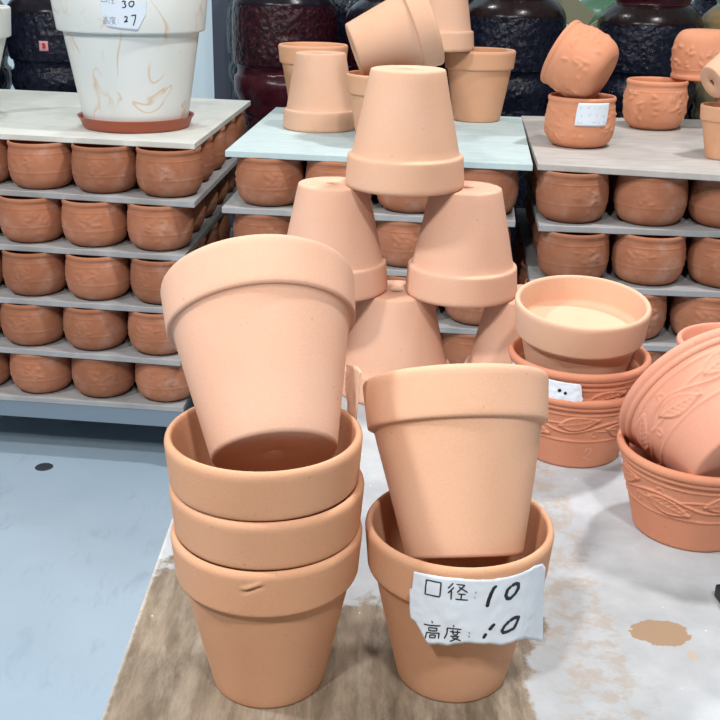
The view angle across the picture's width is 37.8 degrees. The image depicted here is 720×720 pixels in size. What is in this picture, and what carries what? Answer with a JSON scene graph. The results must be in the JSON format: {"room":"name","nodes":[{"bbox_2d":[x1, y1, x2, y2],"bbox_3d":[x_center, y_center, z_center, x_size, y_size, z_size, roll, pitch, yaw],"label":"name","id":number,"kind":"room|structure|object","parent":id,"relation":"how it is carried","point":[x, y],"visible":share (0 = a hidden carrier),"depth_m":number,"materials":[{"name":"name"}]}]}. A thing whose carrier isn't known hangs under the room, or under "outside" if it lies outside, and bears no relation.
{"room":"pottery shop","nodes":[
{"label":"pottery shop","id":0,"kind":"room"},
{"bbox_2d":[0,403,193,719],"bbox_3d":[-0.013,0.653,1.155,6.400,0.100,6.700,1,21,0],"label":"floor","id":1,"kind":"structure","parent":0,"point":[82,538],"depth_m":1.83,"materials":[{"name":"blue concrete"}]},
{"bbox_2d":[0,0,11,88],"bbox_3d":[-1.123,-0.636,3.007,0.287,0.966,0.287,9,22,21],"label":"jar","id":2,"kind":"object","parent":1,"relation":"on","point":[5,68],"visible":0.11,"depth_m":2.92,"materials":[{"name":"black ceramic"}]},
{"bbox_2d":[6,0,76,92],"bbox_3d":[-0.833,-0.631,3.007,0.287,0.966,0.287,9,22,21],"label":"jar","id":3,"kind":"object","parent":1,"relation":"on","point":[38,52],"visible":0.23,"depth_m":2.79,"materials":[{"name":"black ceramic"}]},
{"bbox_2d":[0,397,192,427],"bbox_3d":[-0.627,0.034,2.448,0.548,0.125,0.703,1,21,0],"label":"steel frame","id":4,"kind":"object","parent":1,"relation":"on","point":[7,407],"visible":0.13,"depth_m":2.13,"materials":[{"name":"blue"}]},
{"bbox_2d":[0,375,190,411],"bbox_3d":[-0.614,-0.037,2.443,0.569,0.012,0.716,2,21,3],"label":"shelf board","id":5,"kind":"object","parent":4,"relation":"on","point":[132,398],"visible":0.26,"depth_m":2.13,"materials":[{"name":"wood"}]},
{"bbox_2d":[0,352,10,383],"bbox_3d":[-0.789,0.003,2.183,0.129,0.090,0.128,0,21,-3],"label":"round pot","id":6,"kind":"object","parent":5,"relation":"on","point":[4,357],"visible":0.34,"depth_m":2.16,"materials":[{"name":"brown ceramic"}]},
{"bbox_2d":[10,353,71,392],"bbox_3d":[-0.656,0.011,2.168,0.129,0.090,0.128,17,26,36],"label":"round pot","id":7,"kind":"object","parent":5,"relation":"on","point":[29,373],"visible":0.67,"depth_m":2.12,"materials":[{"name":"brown ceramic"}]},
{"bbox_2d":[71,358,134,396],"bbox_3d":[-0.525,0.019,2.153,0.130,0.090,0.129,8,22,17],"label":"round pot","id":8,"kind":"object","parent":5,"relation":"on","point":[94,378],"visible":0.65,"depth_m":2.10,"materials":[{"name":"brown ceramic"}]},
{"bbox_2d":[135,363,190,401],"bbox_3d":[-0.392,0.027,2.139,0.130,0.090,0.129,-11,24,-29],"label":"round pot","id":9,"kind":"object","parent":5,"relation":"on","point":[164,383],"visible":0.56,"depth_m":2.08,"materials":[{"name":"brown ceramic"}]},
{"bbox_2d":[0,329,180,365],"bbox_3d":[-0.613,-0.133,2.407,0.570,0.012,0.736,2,21,3],"label":"shelf board","id":10,"kind":"object","parent":9,"relation":"on","point":[125,351],"visible":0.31,"depth_m":2.09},
{"bbox_2d":[0,303,63,344],"bbox_3d":[-0.663,-0.086,2.134,0.129,0.090,0.130,-18,28,-41],"label":"round pot","id":11,"kind":"object","parent":10,"relation":"on","point":[21,324],"visible":0.66,"depth_m":2.08,"materials":[{"name":"brown ceramic"}]},
{"bbox_2d":[63,307,127,349],"bbox_3d":[-0.532,-0.076,2.115,0.128,0.090,0.129,3,21,5],"label":"round pot","id":12,"kind":"object","parent":10,"relation":"on","point":[86,329],"visible":0.81,"depth_m":2.06,"materials":[{"name":"brown ceramic"}]},
{"bbox_2d":[128,311,177,354],"bbox_3d":[-0.398,-0.066,2.095,0.128,0.090,0.129,6,21,13],"label":"round pot","id":13,"kind":"object","parent":10,"relation":"on","point":[147,334],"visible":0.41,"depth_m":2.04,"materials":[{"name":"brown ceramic"}]},
{"bbox_3d":[-0.392,-0.114,2.221,0.129,0.091,0.128,-8,22,-22],"label":"round pot","id":14,"kind":"object","parent":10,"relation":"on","visible":0},
{"bbox_2d":[0,228,233,313],"bbox_3d":[-0.606,-0.232,2.378,0.570,0.012,0.732,2,21,3],"label":"shelf board","id":15,"kind":"object","parent":14,"relation":"on","point":[64,297],"visible":0.06,"depth_m":2.06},
{"bbox_2d":[1,250,66,295],"bbox_3d":[-0.650,-0.183,2.103,0.128,0.090,0.128,3,21,4],"label":"round pot","id":16,"kind":"object","parent":15,"relation":"on","point":[26,273],"visible":0.79,"depth_m":2.06,"materials":[{"name":"brown ceramic"}]},
{"bbox_2d":[65,254,130,299],"bbox_3d":[-0.519,-0.174,2.086,0.129,0.090,0.129,18,26,38],"label":"round pot","id":17,"kind":"object","parent":15,"relation":"on","point":[88,277],"visible":0.77,"depth_m":2.04,"materials":[{"name":"brown ceramic"}]},
{"bbox_2d":[130,258,176,303],"bbox_3d":[-0.387,-0.165,2.068,0.129,0.090,0.129,11,23,25],"label":"round pot","id":18,"kind":"object","parent":15,"relation":"on","point":[146,275],"visible":0.45,"depth_m":2.01,"materials":[{"name":"brown ceramic"}]},
{"bbox_2d":[0,186,236,260],"bbox_3d":[-0.597,-0.334,2.360,0.571,0.012,0.741,2,21,3],"label":"shelf board","id":19,"kind":"object","parent":18,"relation":"on","point":[125,248],"visible":0.2,"depth_m":2.05,"materials":[{"name":"wood"}]},
{"bbox_2d":[0,195,62,242],"bbox_3d":[-0.650,-0.287,2.088,0.132,0.090,0.133,15,25,33],"label":"round pot","id":20,"kind":"object","parent":19,"relation":"on","point":[22,219],"visible":0.75,"depth_m":2.04,"materials":[{"name":"brown ceramic"}]},
{"bbox_2d":[61,199,127,246],"bbox_3d":[-0.521,-0.277,2.067,0.129,0.090,0.130,0,21,-3],"label":"round pot","id":21,"kind":"object","parent":19,"relation":"on","point":[84,223],"visible":0.84,"depth_m":2.02,"materials":[{"name":"brown ceramic"}]},
{"bbox_2d":[127,204,193,250],"bbox_3d":[-0.389,-0.267,2.047,0.133,0.090,0.133,0,21,-4],"label":"round pot","id":22,"kind":"object","parent":19,"relation":"on","point":[149,227],"visible":0.86,"depth_m":2.00,"materials":[{"name":"brown ceramic"}]},
{"bbox_2d":[0,157,236,207],"bbox_3d":[-0.573,-0.436,2.342,0.572,0.012,0.764,2,21,3],"label":"shelf board","id":23,"kind":"object","parent":22,"relation":"on","point":[71,191],"visible":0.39,"depth_m":2.03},
{"bbox_2d":[0,139,9,181],"bbox_3d":[-0.761,-0.402,2.097,0.129,0.090,0.129,-11,24,-30],"label":"round pot","id":24,"kind":"object","parent":23,"relation":"on","point":[4,172],"visible":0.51,"depth_m":2.08,"materials":[{"name":"brown ceramic"}]},
{"bbox_2d":[7,140,72,188],"bbox_3d":[-0.628,-0.389,2.071,0.128,0.090,0.128,-12,25,-32],"label":"round pot","id":25,"kind":"object","parent":23,"relation":"on","point":[31,164],"visible":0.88,"depth_m":2.02,"materials":[{"name":"brown ceramic"}]},
{"bbox_2d":[71,143,136,192],"bbox_3d":[-0.496,-0.377,2.045,0.128,0.090,0.129,0,21,-2],"label":"round pot","id":26,"kind":"object","parent":23,"relation":"on","point":[96,168],"visible":0.87,"depth_m":2.00,"materials":[{"name":"brown ceramic"}]},
{"bbox_2d":[136,146,203,196],"bbox_3d":[-0.366,-0.366,2.021,0.129,0.090,0.128,-5,22,-17],"label":"round pot","id":27,"kind":"object","parent":23,"relation":"on","point":[160,172],"visible":0.93,"depth_m":1.97,"materials":[{"name":"brown ceramic"}]},
{"bbox_2d":[200,136,214,180],"bbox_3d":[-0.361,-0.413,2.146,0.129,0.090,0.128,1,21,0],"label":"round pot","id":28,"kind":"object","parent":23,"relation":"on","point":[207,150],"visible":0.2,"depth_m":2.12,"materials":[{"name":"brown ceramic"}]},
{"bbox_2d":[212,126,226,169],"bbox_3d":[-0.352,-0.460,2.272,0.129,0.090,0.128,5,21,11],"label":"round pot","id":29,"kind":"object","parent":23,"relation":"on","point":[219,138],"visible":0.27,"depth_m":2.24,"materials":[{"name":"brown ceramic"}]},
{"bbox_2d":[235,111,245,139],"bbox_3d":[-0.338,-0.554,2.523,0.128,0.090,0.128,20,28,41],"label":"round pot","id":30,"kind":"object","parent":23,"relation":"on","point":[239,120],"visible":0.16,"depth_m":2.49,"materials":[{"name":"brown ceramic"}]},
{"bbox_2d":[0,89,250,149],"bbox_3d":[-0.652,-0.552,2.356,0.834,0.012,0.673,5,21,10],"label":"shelf board","id":31,"kind":"object","parent":30,"relation":"on","point":[26,115],"visible":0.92,"depth_m":2.20,"materials":[{"name":"wood"}]},
{"bbox_2d":[0,5,10,64],"bbox_3d":[-0.896,-0.643,2.254,0.300,0.222,0.300,17,26,36],"label":"pot","id":32,"kind":"object","parent":31,"relation":"on","point":[5,10],"visible":1,"depth_m":2.22,"materials":[{"name":"white ceramic"}]},
{"bbox_2d":[77,111,193,132],"bbox_3d":[-0.459,-0.493,2.159,0.234,0.025,0.234,1,21,0],"label":"saucer","id":33,"kind":"object","parent":31,"relation":"on","point":[91,124],"visible":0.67,"depth_m":2.07,"materials":[{"name":"ceramic"}]},
{"bbox_2d":[50,0,207,121],"bbox_3d":[-0.457,-0.610,2.115,0.308,0.262,0.308,-17,27,-40],"label":"pot","id":34,"kind":"object","parent":33,"relation":"on","point":[131,60],"visible":0.91,"depth_m":2.02,"materials":[{"name":"white ceramic"}]},
{"bbox_2d":[191,198,205,230],"bbox_3d":[-0.384,-0.314,2.173,0.129,0.090,0.129,-11,24,-28],"label":"round pot","id":35,"kind":"object","parent":19,"relation":"on","point":[198,212],"visible":0.18,"depth_m":2.15,"materials":[{"name":"brown ceramic"}]},
{"bbox_2d":[204,185,217,216],"bbox_3d":[-0.375,-0.361,2.298,0.132,0.090,0.133,-1,21,-6],"label":"round pot","id":36,"kind":"object","parent":19,"relation":"on","point":[211,198],"visible":0.17,"depth_m":2.27,"materials":[{"name":"brown ceramic"}]},
{"bbox_2d":[218,213,230,240],"bbox_3d":[-0.366,-0.306,2.444,0.132,0.090,0.133,9,22,20],"label":"round pot","id":37,"kind":"object","parent":15,"relation":"on","point":[224,227],"visible":0.13,"depth_m":2.41,"materials":[{"name":"brown ceramic"}]},
{"bbox_2d":[212,0,234,227],"bbox_3d":[-0.428,-1.609,3.164,0.058,2.700,0.090,1,21,0],"label":"trim","id":38,"kind":"structure","parent":1,"relation":"on","point":[223,87],"depth_m":3.36,"materials":[{"name":"blue stone"}]},
{"bbox_2d":[226,0,238,99],"bbox_3d":[-0.267,-0.729,3.297,0.287,0.966,0.287,7,22,16],"label":"jar","id":39,"kind":"object","parent":1,"relation":"on","point":[232,67],"visible":0.08,"depth_m":3.15,"materials":[{"name":"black ceramic"}]},
{"bbox_2d":[232,0,336,185],"bbox_3d":[-0.210,-0.605,2.969,0.287,0.966,0.287,-7,22,-21],"label":"jar","id":40,"kind":"object","parent":1,"relation":"on","point":[258,26],"visible":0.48,"depth_m":2.76,"materials":[{"name":"red ceramic"}]},
{"bbox_2d":[335,0,357,43],"bbox_3d":[0.022,-0.724,3.297,0.287,0.966,0.287,7,22,16],"label":"jar","id":41,"kind":"object","parent":1,"relation":"on","point":[342,6],"visible":0.05,"depth_m":3.07,"materials":[{"name":"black ceramic"}]},
{"bbox_2d":[344,0,444,70],"bbox_3d":[0.095,-0.599,2.969,0.287,0.966,0.287,9,22,21],"label":"jar","id":42,"kind":"object","parent":1,"relation":"on","point":[360,7],"visible":0.14,"depth_m":2.80,"materials":[{"name":"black ceramic"}]},
{"bbox_2d":[101,395,719,719],"bbox_3d":[0.236,0.424,0.784,0.751,0.600,0.772,1,21,0],"label":"display table","id":43,"kind":"object","parent":1,"relation":"on","point":[631,619],"visible":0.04,"depth_m":0.61,"materials":[{"name":"white wood"}]},
{"bbox_2d":[170,520,361,708],"bbox_3d":[-0.049,0.130,0.566,0.099,0.095,0.101,1,21,0],"label":"flowerpot","id":44,"kind":"object","parent":43,"relation":"on","point":[267,638],"visible":0.59,"depth_m":0.53,"materials":[{"name":"orange ceramic"}]},
{"bbox_2d":[169,469,363,571],"bbox_3d":[-0.048,0.104,0.557,0.100,0.095,0.100,-11,24,-29],"label":"flowerpot","id":45,"kind":"object","parent":44,"relation":"on","point":[298,543],"visible":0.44,"depth_m":0.51,"materials":[{"name":"orange ceramic"}]},
{"bbox_2d":[164,364,362,521],"bbox_3d":[-0.047,0.068,0.544,0.104,0.119,0.099,-8,23,-23],"label":"flowerpot","id":46,"kind":"object","parent":45,"relation":"in","point":[292,494],"visible":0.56,"depth_m":0.50,"materials":[{"name":"orange ceramic"}]},
{"bbox_2d":[160,234,355,471],"bbox_3d":[-0.053,-0.005,0.545,0.102,0.126,0.126,-1,21,-4],"label":"flowerpot","id":47,"kind":"object","parent":46,"relation":"on","point":[259,326],"visible":1,"depth_m":0.51,"materials":[{"name":"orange ceramic"}]},
{"bbox_2d":[342,280,449,404],"bbox_3d":[0.032,-0.019,0.964,0.107,0.095,0.107,2,21,2],"label":"flowerpot","id":48,"kind":"object","parent":43,"relation":"on","point":[392,330],"visible":0.53,"depth_m":0.93,"materials":[{"name":"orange ceramic"}]},
{"bbox_2d":[287,177,387,301],"bbox_3d":[-0.024,-0.111,0.934,0.100,0.095,0.100,13,24,28],"label":"flowerpot","id":49,"kind":"object","parent":48,"relation":"on","point":[326,210],"visible":0.62,"depth_m":0.90,"materials":[{"name":"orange ceramic"}]},
{"bbox_2d":[405,181,516,307],"bbox_3d":[0.091,-0.106,0.927,0.100,0.095,0.100,0,21,-2],"label":"flowerpot","id":50,"kind":"object","parent":48,"relation":"on","point":[462,257],"visible":0.94,"depth_m":0.90,"materials":[{"name":"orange ceramic"}]},
{"bbox_2d":[345,65,463,196],"bbox_3d":[0.040,-0.198,0.895,0.103,0.098,0.103,-2,21,-9],"label":"flowerpot","id":51,"kind":"object","parent":50,"relation":"on","point":[405,144],"visible":1,"depth_m":0.86,"materials":[{"name":"ceramic"}]},
{"bbox_2d":[365,491,553,702],"bbox_3d":[0.052,0.129,0.573,0.100,0.095,0.101,-18,28,-40],"label":"flowerpot","id":52,"kind":"object","parent":43,"relation":"on","point":[455,626],"visible":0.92,"depth_m":0.54,"materials":[{"name":"orange ceramic"}]},
{"bbox_2d":[363,363,548,558],"bbox_3d":[0.049,0.049,0.566,0.099,0.121,0.115,6,21,12],"label":"flowerpot","id":53,"kind":"object","parent":52,"relation":"on","point":[458,444],"visible":1,"depth_m":0.52,"materials":[{"name":"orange ceramic"}]},
{"bbox_2d":[464,284,523,363],"bbox_3d":[0.148,-0.015,0.958,0.107,0.095,0.107,-11,24,-29],"label":"flowerpot","id":54,"kind":"object","parent":43,"relation":"on","point":[496,330],"visible":0.17,"depth_m":0.93,"materials":[{"name":"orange ceramic"}]},
{"bbox_2d":[537,397,624,467],"bbox_3d":[0.173,0.042,0.853,0.112,0.064,0.112,-13,25,-33],"label":"pot","id":55,"kind":"object","parent":43,"relation":"on","point":[583,434],"visible":0.46,"depth_m":0.81,"materials":[{"name":"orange ceramic"}]},
{"bbox_2d":[508,336,651,401],"bbox_3d":[0.174,0.022,0.846,0.112,0.064,0.112,5,21,11],"label":"pot","id":56,"kind":"object","parent":55,"relation":"on","point":[574,387],"visible":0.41,"depth_m":0.79,"materials":[{"name":"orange ceramic"}]},
{"bbox_2d":[515,275,651,374],"bbox_3d":[0.173,-0.011,0.834,0.105,0.089,0.105,-17,27,-40],"label":"flowerpot","id":57,"kind":"object","parent":56,"relation":"in","point":[578,324],"visible":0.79,"depth_m":0.82,"materials":[{"name":"ceramic"}]},
{"bbox_2d":[617,429,719,551],"bbox_3d":[0.234,0.087,0.737,0.112,0.064,0.112,5,21,11],"label":"pot","id":58,"kind":"object","parent":43,"relation":"on","point":[673,508],"visible":0.75,"depth_m":0.70,"materials":[{"name":"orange ceramic"}]},
{"bbox_2d":[619,328,719,476],"bbox_3d":[0.242,0.033,0.710,0.117,0.117,0.100,-7,22,-21],"label":"pot","id":59,"kind":"object","parent":58,"relation":"on","point":[671,412],"visible":0.83,"depth_m":0.68,"materials":[{"name":"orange ceramic"}]},
{"bbox_2d":[676,322,719,344],"bbox_3d":[0.336,0.014,0.935,0.112,0.064,0.112,-13,25,-33],"label":"pot","id":60,"kind":"object","parent":43,"relation":"on","point":[691,331],"visible":0.03,"depth_m":0.96,"materials":[{"name":"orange ceramic"}]},
{"bbox_2d":[469,0,566,261],"bbox_3d":[0.410,-0.593,2.969,0.287,0.966,0.287,-7,22,-21],"label":"jar","id":61,"kind":"object","parent":1,"relation":"on","point":[530,28],"visible":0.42,"depth_m":2.75,"materials":[{"name":"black ceramic"}]},
{"bbox_2d":[557,0,597,27],"bbox_3d":[0.587,-0.625,3.131,0.154,0.918,0.111,-3,21,-11],"label":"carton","id":62,"kind":"object","parent":1,"relation":"on","point":[574,9],"visible":0.2,"depth_m":2.95,"materials":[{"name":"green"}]},
{"bbox_2d":[581,0,614,24],"bbox_3d":[0.779,-0.730,3.353,0.287,0.966,0.287,9,22,21],"label":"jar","id":63,"kind":"object","parent":1,"relation":"on","point":[597,7],"visible":0.06,"depth_m":3.13,"materials":[{"name":"green ceramic"}]},
{"bbox_2d":[597,0,703,118],"bbox_3d":[0.779,-0.586,2.969,0.287,0.966,0.287,9,22,21],"label":"jar","id":64,"kind":"object","parent":1,"relation":"on","point":[644,32],"visible":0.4,"depth_m":2.75,"materials":[{"name":"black ceramic"}]},
{"bbox_2d":[688,0,716,118],"bbox_3d":[1.104,-0.710,3.315,0.287,0.966,0.287,9,22,21],"label":"jar","id":65,"kind":"object","parent":1,"relation":"on","point":[702,6],"visible":0.11,"depth_m":3.12,"materials":[{"name":"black ceramic"}]},
{"bbox_2d":[691,0,719,118],"bbox_3d":[1.067,-0.591,2.997,0.287,0.966,0.287,-5,22,-16],"label":"jar","id":66,"kind":"object","parent":1,"relation":"on","point":[711,18],"visible":0.16,"depth_m":2.87,"materials":[{"name":"brown ceramic"}]},
{"bbox_2d":[1,0,692,98],"bbox_3d":[0.036,-1.856,3.842,6.400,2.700,0.100,1,21,0],"label":"wall","id":67,"kind":"structure","parent":0,"point":[203,80],"depth_m":4.06,"materials":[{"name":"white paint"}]},
{"bbox_3d":[-0.177,-0.147,2.030,0.129,0.090,0.130,11,23,25],"label":"round pot","id":68,"kind":"object","parent":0,"visible":0},
{"bbox_2d":[386,244,511,276],"bbox_3d":[0.035,-0.273,2.231,0.561,0.012,0.636,3,21,6],"label":"shelf board","id":69,"kind":"object","parent":68,"relation":"on","point":[391,270],"visible":0.02,"depth_m":1.93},
{"bbox_2d":[233,214,290,236],"bbox_3d":[-0.176,-0.245,2.001,0.130,0.090,0.129,-15,26,-36],"label":"round pot","id":70,"kind":"object","parent":69,"relation":"on","point":[244,224],"visible":0.3,"depth_m":1.94,"materials":[{"name":"brown ceramic"}]},
{"bbox_2d":[222,190,515,226],"bbox_3d":[0.034,-0.369,2.195,0.559,0.012,0.637,3,21,6],"label":"shelf board","id":71,"kind":"object","parent":70,"relation":"on","point":[235,204],"visible":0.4,"depth_m":1.93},
{"bbox_2d":[235,157,303,205],"bbox_3d":[-0.167,-0.340,1.964,0.128,0.090,0.129,-6,22,-18],"label":"round pot","id":72,"kind":"object","parent":71,"relation":"on","point":[259,181],"visible":0.79,"depth_m":1.91,"materials":[{"name":"brown ceramic"}]},
{"bbox_2d":[225,107,532,170],"bbox_3d":[0.051,-0.464,2.158,0.575,0.012,0.651,3,21,6],"label":"shelf board","id":73,"kind":"object","parent":72,"relation":"on","point":[502,144],"visible":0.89,"depth_m":2.00,"materials":[{"name":"wood"}]},
{"bbox_2d":[278,42,347,94],"bbox_3d":[-0.105,-0.634,2.369,0.156,0.151,0.156,12,23,26],"label":"flowerpot","id":74,"kind":"object","parent":73,"relation":"on","point":[287,50],"visible":0.33,"depth_m":2.32,"materials":[{"name":"ceramic"}]},
{"bbox_2d":[283,50,354,132],"bbox_3d":[-0.081,-0.554,2.159,0.156,0.151,0.156,-10,23,-26],"label":"flowerpot","id":75,"kind":"object","parent":73,"relation":"on","point":[319,101],"visible":0.94,"depth_m":2.11,"materials":[{"name":"ceramic"}]},
{"bbox_2d":[346,70,368,131],"bbox_3d":[0.041,-0.467,1.961,0.136,0.133,0.136,-10,23,-26],"label":"flowerpot","id":76,"kind":"object","parent":73,"relation":"on","point":[356,82],"visible":0.21,"depth_m":1.92,"materials":[{"name":"ceramic"}]},
{"bbox_2d":[345,0,444,75],"bbox_3d":[0.065,-0.611,1.947,0.185,0.171,0.156,-2,21,-7],"label":"flowerpot","id":77,"kind":"object","parent":76,"relation":"on","point":[392,32],"visible":0.85,"depth_m":1.90,"materials":[{"name":"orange ceramic"}]},
{"bbox_2d":[444,47,515,122],"bbox_3d":[0.261,-0.606,2.314,0.156,0.151,0.156,12,23,26],"label":"flowerpot","id":78,"kind":"object","parent":73,"relation":"on","point":[478,78],"visible":0.94,"depth_m":2.27,"materials":[{"name":"orange ceramic"}]},
{"bbox_3d":[0.090,-0.602,2.295,0.156,0.151,0.156,1,21,0],"label":"flowerpot","id":79,"kind":"object","parent":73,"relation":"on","visible":0},
{"bbox_2d":[429,0,473,51],"bbox_3d":[0.167,-0.736,2.225,0.156,0.151,0.156,-10,23,-26],"label":"flowerpot","id":80,"kind":"object","parent":79,"relation":"on","point":[452,17],"visible":0.57,"depth_m":2.17,"materials":[{"name":"ceramic"}]},
{"bbox_2d":[305,161,372,197],"bbox_3d":[-0.037,-0.332,1.949,0.130,0.090,0.129,-9,23,-24],"label":"round pot","id":81,"kind":"object","parent":71,"relation":"on","point":[313,168],"visible":0.17,"depth_m":1.89,"materials":[{"name":"brown ceramic"}]},
{"bbox_2d":[377,195,428,212],"bbox_3d":[0.093,-0.324,1.933,0.128,0.090,0.128,-5,22,-16],"label":"round pot","id":82,"kind":"object","parent":71,"relation":"on","point":[394,203],"visible":0.22,"depth_m":1.89,"materials":[{"name":"brown ceramic"}]},
{"bbox_2d":[464,168,518,212],"bbox_3d":[0.225,-0.315,1.917,0.128,0.090,0.128,-2,21,-8],"label":"round pot","id":83,"kind":"object","parent":71,"relation":"on","point":[507,180],"visible":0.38,"depth_m":1.86,"materials":[{"name":"brown ceramic"}]},
{"bbox_2d":[375,220,421,266],"bbox_3d":[0.085,-0.228,1.970,0.128,0.090,0.129,1,21,0],"label":"round pot","id":84,"kind":"object","parent":69,"relation":"on","point":[397,240],"visible":0.34,"depth_m":1.91,"materials":[{"name":"brown ceramic"}]},
{"bbox_3d":[-0.179,-0.050,2.064,0.128,0.091,0.128,9,22,20],"label":"round pot","id":85,"kind":"object","parent":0,"visible":0},
{"bbox_2d":[436,306,478,334],"bbox_3d":[0.037,-0.174,2.260,0.562,0.012,0.637,3,21,6],"label":"shelf board","id":86,"kind":"object","parent":85,"relation":"on","point":[446,323],"visible":0.02,"depth_m":1.96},
{"bbox_2d":[445,307,484,324],"bbox_3d":[0.223,-0.121,1.982,0.129,0.090,0.130,0,21,-4],"label":"round pot","id":87,"kind":"object","parent":86,"relation":"on","point":[471,316],"visible":0.15,"depth_m":1.94,"materials":[{"name":"brown ceramic"}]},
{"bbox_3d":[-0.181,0.046,2.100,0.128,0.091,0.129,8,22,18],"label":"round pot","id":88,"kind":"object","parent":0,"visible":0},
{"bbox_3d":[0.046,-0.078,2.294,0.599,0.011,0.689,1,21,0],"label":"shelf board","id":89,"kind":"object","parent":88,"relation":"on","visible":0},
{"bbox_2d":[440,333,475,363],"bbox_3d":[0.215,-0.026,2.019,0.133,0.090,0.134,-2,21,-7],"label":"round pot","id":90,"kind":"object","parent":89,"relation":"on","point":[457,347],"visible":0.2,"depth_m":1.97,"materials":[{"name":"brown ceramic"}]},
{"bbox_3d":[0.375,-0.002,1.965,0.130,0.091,0.130,-16,26,-38],"label":"round pot","id":91,"kind":"object","parent":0,"visible":0},
{"bbox_2d":[517,281,677,351],"bbox_3d":[0.613,-0.144,2.209,0.562,0.012,0.724,3,21,4],"label":"shelf board","id":92,"kind":"object","parent":91,"relation":"on","point":[665,340],"visible":0.03,"depth_m":1.90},
{"bbox_2d":[643,295,666,338],"bbox_3d":[0.494,-0.092,1.921,0.129,0.090,0.130,18,26,37],"label":"round pot","id":93,"kind":"object","parent":92,"relation":"on","point":[658,304],"visible":0.24,"depth_m":1.87,"materials":[{"name":"brown ceramic"}]},
{"bbox_2d":[669,296,719,333],"bbox_3d":[0.630,-0.086,1.911,0.128,0.090,0.129,6,21,12],"label":"round pot","id":94,"kind":"object","parent":92,"relation":"on","point":[685,312],"visible":0.5,"depth_m":1.86,"materials":[{"name":"brown ceramic"}]},
{"bbox_3d":[0.761,-0.080,1.901,0.130,0.090,0.130,9,22,20],"label":"round pot","id":95,"kind":"object","parent":92,"relation":"on","visible":0},
{"bbox_2d":[516,208,719,297],"bbox_3d":[0.615,-0.241,2.176,0.562,0.012,0.720,3,21,5],"label":"shelf board","id":96,"kind":"object","parent":95,"relation":"on","point":[684,285],"visible":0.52,"depth_m":1.90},
{"bbox_2d":[537,231,609,277],"bbox_3d":[0.385,-0.195,1.897,0.129,0.090,0.128,-17,27,-40],"label":"round pot","id":97,"kind":"object","parent":96,"relation":"on","point":[558,253],"visible":0.73,"depth_m":1.85,"materials":[{"name":"brown ceramic"}]},
{"bbox_2d":[522,170,719,237],"bbox_3d":[0.626,-0.340,2.150,0.562,0.012,0.700,3,21,5],"label":"shelf board","id":98,"kind":"object","parent":97,"relation":"on","point":[609,222],"visible":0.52,"depth_m":1.84,"materials":[{"name":"wood"}]},
{"bbox_2d":[536,170,608,222],"bbox_3d":[0.380,-0.299,1.881,0.129,0.090,0.128,-17,27,-39],"label":"round pot","id":99,"kind":"object","parent":98,"relation":"on","point":[567,197],"visible":0.9,"depth_m":1.83,"materials":[{"name":"brown ceramic"}]},
{"bbox_2d":[521,116,719,180],"bbox_3d":[0.619,-0.425,2.084,0.569,0.012,0.760,3,21,4],"label":"shelf board","id":100,"kind":"object","parent":99,"relation":"on","point":[676,153],"visible":0.72,"depth_m":1.95,"materials":[{"name":"wood"}]},
{"bbox_2d":[544,92,616,147],"bbox_3d":[0.421,-0.460,2.016,0.135,0.094,0.137,3,21,4],"label":"pot","id":101,"kind":"object","parent":100,"relation":"on","point":[569,122],"visible":0.97,"depth_m":1.97,"materials":[{"name":"ceramic"}]},
{"bbox_2d":[540,20,618,98],"bbox_3d":[0.413,-0.559,1.970,0.136,0.149,0.136,12,23,27],"label":"pot","id":102,"kind":"object","parent":101,"relation":"on","point":[583,58],"visible":0.96,"depth_m":1.92,"materials":[{"name":"ceramic"}]},
{"bbox_2d":[622,76,688,129],"bbox_3d":[0.634,-0.551,2.257,0.135,0.101,0.136,11,23,24],"label":"pot","id":103,"kind":"object","parent":100,"relation":"on","point":[649,102],"visible":0.98,"depth_m":2.21,"materials":[{"name":"ceramic"}]},
{"bbox_2d":[700,102,719,159],"bbox_3d":[0.664,-0.414,1.907,0.100,0.095,0.100,11,23,25],"label":"flowerpot","id":104,"kind":"object","parent":100,"relation":"on","point":[709,111],"visible":1,"depth_m":1.89,"materials":[{"name":"ceramic"}]},
{"bbox_2d":[700,52,719,97],"bbox_3d":[0.665,-0.523,1.865,0.119,0.112,0.100,-5,21,-15],"label":"flowerpot","id":105,"kind":"object","parent":104,"relation":"on","point":[710,73],"visible":1,"depth_m":1.85,"materials":[{"name":"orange ceramic"}]},
{"bbox_3d":[0.849,-0.564,2.303,0.137,0.101,0.138,1,21,0],"label":"pot","id":106,"kind":"object","parent":100,"relation":"on","visible":0},
{"bbox_2d":[670,28,719,80],"bbox_3d":[0.734,-0.653,2.244,0.137,0.101,0.135,1,21,0],"label":"pot","id":107,"kind":"object","parent":106,"relation":"on","point":[693,49],"visible":0.81,"depth_m":2.20,"materials":[{"name":"ceramic"}]},
{"bbox_2d":[613,175,688,225],"bbox_3d":[0.518,-0.292,1.871,0.128,0.090,0.129,8,22,18],"label":"round pot","id":108,"kind":"object","parent":98,"relation":"on","point":[649,201],"visible":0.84,"depth_m":1.82,"materials":[{"name":"brown ceramic"}]},
{"bbox_2d":[688,180,719,227],"bbox_3d":[0.650,-0.286,1.863,0.129,0.090,0.130,19,27,40],"label":"round pot","id":109,"kind":"object","parent":98,"relation":"on","point":[703,196],"visible":0.77,"depth_m":1.83,"materials":[{"name":"brown ceramic"}]},
{"bbox_2d":[611,234,686,284],"bbox_3d":[0.518,-0.189,1.887,0.128,0.090,0.129,11,23,25],"label":"round pot","id":110,"kind":"object","parent":96,"relation":"on","point":[637,259],"visible":0.86,"depth_m":1.84,"materials":[{"name":"brown ceramic"}]},
{"bbox_2d":[687,237,719,287],"bbox_3d":[0.652,-0.183,1.878,0.129,0.090,0.128,0,21,-2],"label":"round pot","id":111,"kind":"object","parent":96,"relation":"on","point":[703,257],"visible":0.83,"depth_m":1.84,"materials":[{"name":"brown ceramic"}]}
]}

